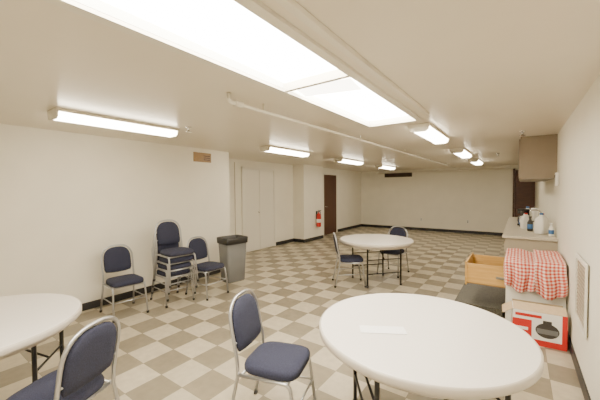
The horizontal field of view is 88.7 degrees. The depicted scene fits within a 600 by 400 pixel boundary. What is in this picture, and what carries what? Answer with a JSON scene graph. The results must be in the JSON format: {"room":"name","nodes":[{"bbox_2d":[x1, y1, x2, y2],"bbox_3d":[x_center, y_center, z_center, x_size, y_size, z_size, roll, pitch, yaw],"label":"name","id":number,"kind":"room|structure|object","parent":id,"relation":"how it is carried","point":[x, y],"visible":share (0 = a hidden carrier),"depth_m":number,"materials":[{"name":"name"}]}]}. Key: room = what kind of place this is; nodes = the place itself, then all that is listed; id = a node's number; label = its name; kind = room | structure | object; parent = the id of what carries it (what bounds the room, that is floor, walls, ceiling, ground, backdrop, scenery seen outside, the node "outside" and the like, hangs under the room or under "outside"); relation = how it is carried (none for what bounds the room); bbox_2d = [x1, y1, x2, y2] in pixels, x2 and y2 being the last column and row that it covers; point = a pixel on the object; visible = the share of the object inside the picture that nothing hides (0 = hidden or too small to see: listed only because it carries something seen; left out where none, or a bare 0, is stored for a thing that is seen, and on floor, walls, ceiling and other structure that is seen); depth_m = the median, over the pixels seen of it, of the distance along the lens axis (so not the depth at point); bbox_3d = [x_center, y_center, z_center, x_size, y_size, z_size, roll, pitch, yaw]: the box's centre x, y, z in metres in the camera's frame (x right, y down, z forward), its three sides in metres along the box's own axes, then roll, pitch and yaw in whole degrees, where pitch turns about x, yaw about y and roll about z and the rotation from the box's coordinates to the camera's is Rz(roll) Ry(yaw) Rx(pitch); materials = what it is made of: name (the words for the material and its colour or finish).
{"room":"event hall","nodes":[
{"label":"event hall","id":0,"kind":"room"},
{"bbox_2d":[0,124,229,303],"bbox_3d":[-3.844,0.318,3.872,1.250,2.370,6.600,1,2,36],"label":"wall","id":1,"kind":"structure","parent":0,"point":[66,197],"depth_m":4.18,"materials":[{"name":"paint"}]},
{"bbox_2d":[82,269,219,310],"bbox_3d":[-3.264,1.458,3.623,0.012,0.100,6.400,1,2,36],"label":"baseboard","id":2,"kind":"structure","parent":1,"relation":"attached to","point":[96,303],"depth_m":4.61,"materials":[{"name":"black plastic"}]},
{"bbox_2d":[193,152,210,162],"bbox_3d":[-1.786,-0.780,5.630,0.020,0.170,0.380,1,2,36],"label":"air vent","id":3,"kind":"object","parent":1,"relation":"in","point":[197,156],"visible":1,"depth_m":5.61,"materials":[{"name":"brown metal"}]},
{"bbox_2d":[229,159,293,252],"bbox_3d":[-0.998,0.140,8.663,0.300,2.370,4.510,1,2,36],"label":"wall","id":4,"kind":"structure","parent":0,"point":[283,172],"depth_m":8.88,"materials":[{"name":"white paint"}]},
{"bbox_2d":[234,162,275,245],"bbox_3d":[-1.151,0.193,8.153,0.043,2.300,1.500,1,2,36],"label":"trim","id":5,"kind":"structure","parent":4,"relation":"attached to","point":[242,167],"depth_m":7.74,"materials":[{"name":"beige wood"}]},
{"bbox_2d":[244,169,273,251],"bbox_3d":[-1.072,0.264,8.234,0.078,2.128,1.160,1,2,36],"label":"door","id":6,"kind":"structure","parent":4,"relation":"in","point":[258,184],"depth_m":8.21,"materials":[{"name":"beige wood"}]},
{"bbox_2d":[276,238,293,245],"bbox_3d":[-1.185,1.294,8.158,0.012,0.100,3.400,1,2,36],"label":"baseboard recess","id":7,"kind":"structure","parent":4,"relation":"attached to","point":[289,240],"depth_m":9.18,"materials":[{"name":"black rubber"}]},
{"bbox_2d":[0,226,583,399],"bbox_3d":[0.785,1.456,5.769,6.600,0.100,15.000,1,2,36],"label":"floor","id":8,"kind":"structure","parent":0,"point":[183,350],"depth_m":3.63,"materials":[{"name":"tile"}]},
{"bbox_2d":[0,293,81,382],"bbox_3d":[-2.173,1.181,2.007,1.240,0.742,1.240,-1,2,-17],"label":"folding table","id":9,"kind":"object","parent":8,"relation":"on","point":[27,321],"visible":0.94,"depth_m":2.09,"materials":[{"name":"beige plastic"}]},
{"bbox_2d":[6,315,120,399],"bbox_3d":[-1.380,1.115,1.787,0.528,0.882,0.436,0,2,12],"label":"banquet chair","id":10,"kind":"object","parent":8,"relation":"on","point":[78,375],"visible":1,"depth_m":1.72,"materials":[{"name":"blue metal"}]},
{"bbox_2d":[99,244,148,322],"bbox_3d":[-2.328,1.048,4.049,0.528,0.882,0.436,1,2,42],"label":"banquet chair","id":11,"kind":"object","parent":8,"relation":"on","point":[118,258],"visible":0.98,"depth_m":4.07,"materials":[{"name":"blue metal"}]},
{"bbox_2d":[150,248,194,307],"bbox_3d":[-1.880,1.030,4.503,0.528,0.882,0.436,1,2,42],"label":"banquet chair","id":12,"kind":"object","parent":8,"relation":"on","point":[184,271],"visible":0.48,"depth_m":4.39,"materials":[{"name":"grey metal"}]},
{"bbox_2d":[151,241,195,301],"bbox_3d":[-1.850,0.930,4.473,0.528,0.882,0.436,1,2,42],"label":"banquet chair","id":13,"kind":"object","parent":12,"relation":"on","point":[185,264],"visible":0.38,"depth_m":4.36,"materials":[{"name":"grey metal"}]},
{"bbox_2d":[152,229,197,294],"bbox_3d":[-1.821,0.831,4.444,0.528,0.882,0.436,1,2,42],"label":"banquet chair","id":14,"kind":"object","parent":13,"relation":"on","point":[162,260],"visible":0.48,"depth_m":4.38,"materials":[{"name":"grey metal"}]},
{"bbox_2d":[153,219,198,287],"bbox_3d":[-1.792,0.732,4.414,0.528,0.882,0.436,1,3,42],"label":"banquet chair","id":15,"kind":"object","parent":13,"relation":"on","point":[167,232],"visible":0.97,"depth_m":4.42,"materials":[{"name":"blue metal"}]},
{"bbox_2d":[185,236,228,300],"bbox_3d":[-1.447,1.018,4.765,0.528,0.882,0.436,1,2,34],"label":"banquet chair","id":16,"kind":"object","parent":8,"relation":"on","point":[200,248],"visible":0.89,"depth_m":4.79,"materials":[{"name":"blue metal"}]},
{"bbox_2d":[217,234,247,282],"bbox_3d":[-1.201,1.041,5.477,0.450,0.780,0.370,-2,3,-44],"label":"trash can","id":17,"kind":"object","parent":8,"relation":"on","point":[232,248],"visible":0.96,"depth_m":5.35,"materials":[{"name":"grey plastic"}]},
{"bbox_2d":[228,289,315,399],"bbox_3d":[-0.187,1.094,2.133,0.528,0.882,0.436,0,2,20],"label":"banquet chair","id":18,"kind":"object","parent":8,"relation":"on","point":[271,362],"visible":1,"depth_m":2.07,"materials":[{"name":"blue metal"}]},
{"bbox_2d":[293,164,322,238],"bbox_3d":[0.276,0.092,9.841,0.400,2.370,1.110,1,2,36],"label":"wall pier","id":19,"kind":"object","parent":8,"relation":"on","point":[307,179],"depth_m":9.48,"materials":[{"name":"white paint"}]},
{"bbox_2d":[316,210,320,226],"bbox_3d":[0.601,0.591,9.811,0.174,0.530,0.152,-1,2,-6],"label":"fire extinguisher","id":20,"kind":"object","parent":19,"relation":"attached to","point":[318,216],"visible":1,"depth_m":9.76,"materials":[{"name":"red paint"}]},
{"bbox_2d":[294,224,360,242],"bbox_3d":[1.360,1.169,11.369,0.412,0.100,4.812,1,2,36],"label":"baseboard","id":21,"kind":"structure","parent":19,"relation":"attached to","point":[321,236],"depth_m":9.89,"materials":[{"name":"black rubber"}]},
{"bbox_2d":[332,232,365,287],"bbox_3d":[0.822,0.986,5.208,0.528,0.882,0.436,0,2,1],"label":"banquet chair","id":22,"kind":"object","parent":8,"relation":"on","point":[348,258],"visible":1,"depth_m":5.04,"materials":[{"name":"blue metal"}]},
{"bbox_2d":[340,234,413,287],"bbox_3d":[1.317,1.045,5.336,1.240,0.742,1.240,-1,2,-13],"label":"folding table","id":23,"kind":"object","parent":8,"relation":"on","point":[380,242],"visible":0.99,"depth_m":5.10,"materials":[{"name":"beige plastic"}]},
{"bbox_2d":[377,226,408,277],"bbox_3d":[1.775,0.958,5.848,0.436,0.882,0.528,1,2,41],"label":"banquet chair","id":24,"kind":"object","parent":8,"relation":"on","point":[395,231],"visible":0.65,"depth_m":5.87,"materials":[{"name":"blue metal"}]},
{"bbox_2d":[319,293,543,399],"bbox_3d":[0.747,1.160,1.946,1.244,0.742,1.244,0,2,1],"label":"folding table","id":25,"kind":"object","parent":8,"relation":"on","point":[450,349],"visible":1,"depth_m":1.67,"materials":[{"name":"beige plastic"}]},
{"bbox_2d":[359,325,406,334],"bbox_3d":[0.503,0.791,1.872,0.270,0.002,0.100,0,2,6],"label":"paper sheet","id":26,"kind":"object","parent":25,"relation":"on","point":[363,328],"visible":1,"depth_m":1.87,"materials":[{"name":"white paper"}]},
{"bbox_2d":[454,283,505,317],"bbox_3d":[2.658,1.367,4.449,0.540,0.135,1.460,1,2,36],"label":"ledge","id":27,"kind":"object","parent":8,"relation":"on","point":[491,299],"visible":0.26,"depth_m":4.13,"materials":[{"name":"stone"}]},
{"bbox_2d":[502,217,557,256],"bbox_3d":[4.262,0.922,5.782,0.628,0.915,3.560,1,2,36],"label":"counter","id":28,"kind":"object","parent":8,"relation":"on","point":[514,236],"visible":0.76,"depth_m":4.41,"materials":[{"name":"white laminate"}]},
{"bbox_2d":[517,209,529,224],"bbox_3d":[4.126,0.317,5.671,0.180,0.300,0.200,1,2,36],"label":"coffee maker","id":29,"kind":"object","parent":28,"relation":"on","point":[518,210],"visible":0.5,"depth_m":5.61,"materials":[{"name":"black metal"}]},
{"bbox_2d":[519,213,531,228],"bbox_3d":[3.819,0.351,5.210,0.164,0.266,0.112,0,2,16],"label":"plastic jug","id":30,"kind":"object","parent":28,"relation":"on","point":[523,220],"visible":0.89,"depth_m":5.17,"materials":[{"name":"white plastic"}]},
{"bbox_2d":[527,216,532,230],"bbox_3d":[3.668,0.378,4.894,0.077,0.235,0.077,1,2,36],"label":"soap bottle","id":31,"kind":"object","parent":28,"relation":"on","point":[529,223],"visible":1,"depth_m":4.87,"materials":[{"name":"grey"}]},
{"bbox_2d":[531,207,537,221],"bbox_3d":[4.804,0.291,6.292,0.170,0.300,0.170,1,2,36],"label":"paper towel roll","id":32,"kind":"object","parent":28,"relation":"on","point":[534,213],"visible":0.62,"depth_m":6.25,"materials":[{"name":"white paper"}]},
{"bbox_2d":[534,213,548,233],"bbox_3d":[3.640,0.350,4.620,0.191,0.310,0.131,-1,2,-24],"label":"plastic jug","id":33,"kind":"object","parent":28,"relation":"on","point":[541,223],"visible":1,"depth_m":4.57,"materials":[{"name":"white plastic"}]},
{"bbox_2d":[548,223,553,235],"bbox_3d":[3.564,0.420,4.355,0.061,0.188,0.061,1,2,36],"label":"soap bottle","id":34,"kind":"object","parent":28,"relation":"on","point":[551,229],"visible":1,"depth_m":4.34,"materials":[{"name":"white plastic"}]},
{"bbox_2d":[502,298,567,351],"bbox_3d":[2.454,1.279,3.245,0.532,0.394,0.265,1,2,33],"label":"carton","id":35,"kind":"object","parent":8,"relation":"on","point":[547,324],"visible":0.82,"depth_m":3.11,"materials":[{"name":"cardboard"}]},
{"bbox_2d":[505,268,566,321],"bbox_3d":[2.866,1.085,3.772,0.540,0.740,0.800,1,2,36],"label":"base cabinet","id":36,"kind":"object","parent":8,"relation":"on","point":[511,293],"visible":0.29,"depth_m":3.49,"materials":[{"name":"beige wood"}]},
{"bbox_2d":[465,252,505,287],"bbox_3d":[2.656,0.918,3.904,0.900,0.290,0.700,1,2,36],"label":"wooden drawer","id":37,"kind":"object","parent":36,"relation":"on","point":[486,270],"visible":0.62,"depth_m":3.83,"materials":[{"name":"brown wood"}]},
{"bbox_2d":[504,248,535,292],"bbox_3d":[2.728,0.846,3.774,0.355,0.367,0.845,1,2,36],"label":"checkered tablecloth","id":38,"kind":"object","parent":36,"relation":"on","point":[519,264],"visible":0.87,"depth_m":3.52,"materials":[{"name":"red fabric"}]},
{"bbox_2d":[533,249,567,299],"bbox_3d":[2.897,0.841,3.580,0.282,0.428,0.864,1,2,36],"label":"checkered tablecloth","id":39,"kind":"object","parent":36,"relation":"on","point":[551,281],"visible":1,"depth_m":3.28,"materials":[{"name":"red fabric"}]},
{"bbox_2d":[0,0,599,171],"bbox_3d":[0.766,-1.012,5.689,6.600,0.100,15.000,1,2,36],"label":"ceiling","id":40,"kind":"structure","parent":0,"point":[484,72],"depth_m":2.13,"materials":[{"name":"paint"}]},
{"bbox_2d":[47,107,178,137],"bbox_3d":[-1.950,-0.817,3.358,0.240,0.093,1.240,1,2,36],"label":"fluorescent light","id":41,"kind":"object","parent":40,"relation":"attached to","point":[58,114],"visible":1,"depth_m":3.18,"materials":[{"name":"white plastic"}]},
{"bbox_2d":[43,0,422,127],"bbox_3d":[-0.313,-0.899,1.605,0.660,0.242,4.800,1,2,36],"label":"fluorescent light","id":42,"kind":"object","parent":40,"relation":"attached to","point":[247,40],"visible":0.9,"depth_m":1.71,"materials":[{"name":"white plastic"}]},
{"bbox_2d":[259,145,309,156],"bbox_3d":[-0.256,-0.910,5.809,0.240,0.093,1.240,1,2,36],"label":"fluorescent light","id":43,"kind":"object","parent":40,"relation":"attached to","point":[273,149],"visible":1,"depth_m":5.60,"materials":[{"name":"white plastic"}]},
{"bbox_2d":[227,92,455,167],"bbox_3d":[2.364,-0.948,6.395,0.050,0.094,9.917,1,2,36],"label":"pipe","id":44,"kind":"object","parent":40,"relation":"attached to","point":[235,103],"visible":1,"depth_m":3.17,"materials":[{"name":"beige metal"}]},
{"bbox_2d":[334,158,363,164],"bbox_3d":[1.286,-0.992,7.963,0.240,0.093,1.240,1,2,36],"label":"fluorescent light","id":45,"kind":"object","parent":40,"relation":"attached to","point":[342,160],"visible":1,"depth_m":7.74,"materials":[{"name":"white plastic"}]},
{"bbox_2d":[275,0,428,115],"bbox_3d":[-0.108,-0.791,1.155,0.040,0.028,4.800,1,2,36],"label":"conduit","id":46,"kind":"object","parent":40,"relation":"attached to","point":[292,6],"depth_m":1.59,"materials":[{"name":"beige metal"}]},
{"bbox_2d":[375,165,395,169],"bbox_3d":[2.828,-1.074,10.116,0.240,0.093,1.240,1,2,36],"label":"fluorescent light","id":47,"kind":"object","parent":40,"relation":"attached to","point":[376,166],"visible":0.91,"depth_m":9.90,"materials":[{"name":"white plastic"}]},
{"bbox_2d":[408,123,448,144],"bbox_3d":[1.758,-0.870,4.122,0.240,0.093,1.240,1,2,36],"label":"fluorescent light","id":48,"kind":"object","parent":40,"relation":"attached to","point":[427,131],"visible":1,"depth_m":3.85,"materials":[{"name":"white plastic"}]},
{"bbox_2d":[378,164,518,173],"bbox_3d":[5.002,-1.087,10.835,4.700,0.148,0.040,1,2,36],"label":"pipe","id":49,"kind":"object","parent":40,"relation":"attached to","point":[510,167],"visible":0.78,"depth_m":10.60,"materials":[{"name":"beige metal"}]},
{"bbox_2d":[450,148,471,158],"bbox_3d":[3.329,-0.954,6.317,0.240,0.093,1.240,1,2,36],"label":"fluorescent light","id":50,"kind":"object","parent":40,"relation":"attached to","point":[462,153],"visible":1,"depth_m":5.95,"materials":[{"name":"white plastic"}]},
{"bbox_2d":[468,158,482,164],"bbox_3d":[4.784,-1.031,8.348,0.240,0.093,1.240,1,2,36],"label":"fluorescent light","id":51,"kind":"object","parent":40,"relation":"attached to","point":[476,161],"visible":0.98,"depth_m":7.97,"materials":[{"name":"white plastic"}]},
{"bbox_2d":[323,168,360,228],"bbox_3d":[1.487,0.011,12.047,0.400,2.370,3.890,1,2,36],"label":"wall","id":52,"kind":"structure","parent":0,"point":[348,182],"depth_m":12.32,"materials":[{"name":"paint"}]},
{"bbox_2d":[324,175,335,234],"bbox_3d":[1.103,0.160,11.091,0.088,2.120,0.900,1,2,36],"label":"door","id":53,"kind":"structure","parent":52,"relation":"in","point":[329,180],"depth_m":11.08,"materials":[{"name":"brown wood"}]},
{"bbox_2d":[323,173,337,235],"bbox_3d":[1.086,0.130,11.102,0.048,2.200,1.020,1,2,36],"label":"trim","id":54,"kind":"structure","parent":52,"relation":"attached to","point":[323,173],"depth_m":11.11,"materials":[{"name":"beige wood"}]},
{"bbox_2d":[361,165,535,232],"bbox_3d":[5.244,-0.005,11.626,6.200,2.370,0.200,1,2,36],"label":"wall","id":55,"kind":"structure","parent":0,"point":[442,199],"depth_m":11.46,"materials":[{"name":"paint"}]},
{"bbox_2d":[385,173,411,176],"bbox_3d":[3.946,-1.004,12.369,1.100,0.160,0.038,1,2,36],"label":"air vent","id":56,"kind":"object","parent":55,"relation":"in","point":[387,174],"visible":0.9,"depth_m":12.34,"materials":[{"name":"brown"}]},
{"bbox_2d":[361,224,502,235],"bbox_3d":[4.866,1.128,11.810,5.400,0.100,0.012,1,2,36],"label":"baseboard","id":57,"kind":"structure","parent":55,"relation":"attached to","point":[365,225],"depth_m":11.49,"materials":[{"name":"black plastic"}]},
{"bbox_2d":[512,169,534,216],"bbox_3d":[7.290,0.087,10.010,0.590,2.260,0.048,1,2,36],"label":"door","id":58,"kind":"structure","parent":55,"relation":"in","point":[523,192],"depth_m":10.03,"materials":[{"name":"brown wood"}]},
{"bbox_2d":[536,74,599,399],"bbox_3d":[3.332,0.266,3.777,0.170,2.370,14.800,1,2,36],"label":"wall","id":59,"kind":"structure","parent":0,"point":[572,206],"depth_m":2.64,"materials":[{"name":"paint"}]},
{"bbox_2d":[519,134,557,181],"bbox_3d":[4.266,-0.670,5.595,0.446,0.628,2.700,1,2,36],"label":"upper cabinet","id":60,"kind":"object","parent":59,"relation":"attached to","point":[537,154],"visible":1,"depth_m":4.50,"materials":[{"name":"beige laminate"}]},
{"bbox_2d":[554,172,558,185],"bbox_3d":[3.501,-0.284,4.189,0.043,0.180,0.100,1,2,36],"label":"thermostat","id":61,"kind":"object","parent":59,"relation":"attached to","point":[556,176],"visible":1,"depth_m":4.15,"materials":[{"name":"white plastic"}]},
{"bbox_2d":[567,332,590,399],"bbox_3d":[0.962,1.522,0.649,0.012,0.100,6.480,1,2,36],"label":"baseboard","id":62,"kind":"structure","parent":59,"relation":"attached to","point":[584,389],"depth_m":2.57,"materials":[{"name":"black plastic"}]},
{"bbox_2d":[574,253,589,338],"bbox_3d":[2.283,0.752,2.491,0.022,0.560,0.520,1,2,36],"label":"air vent","id":63,"kind":"object","parent":59,"relation":"in","point":[581,304],"visible":1,"depth_m":2.44,"materials":[{"name":"white metal"}]}
]}

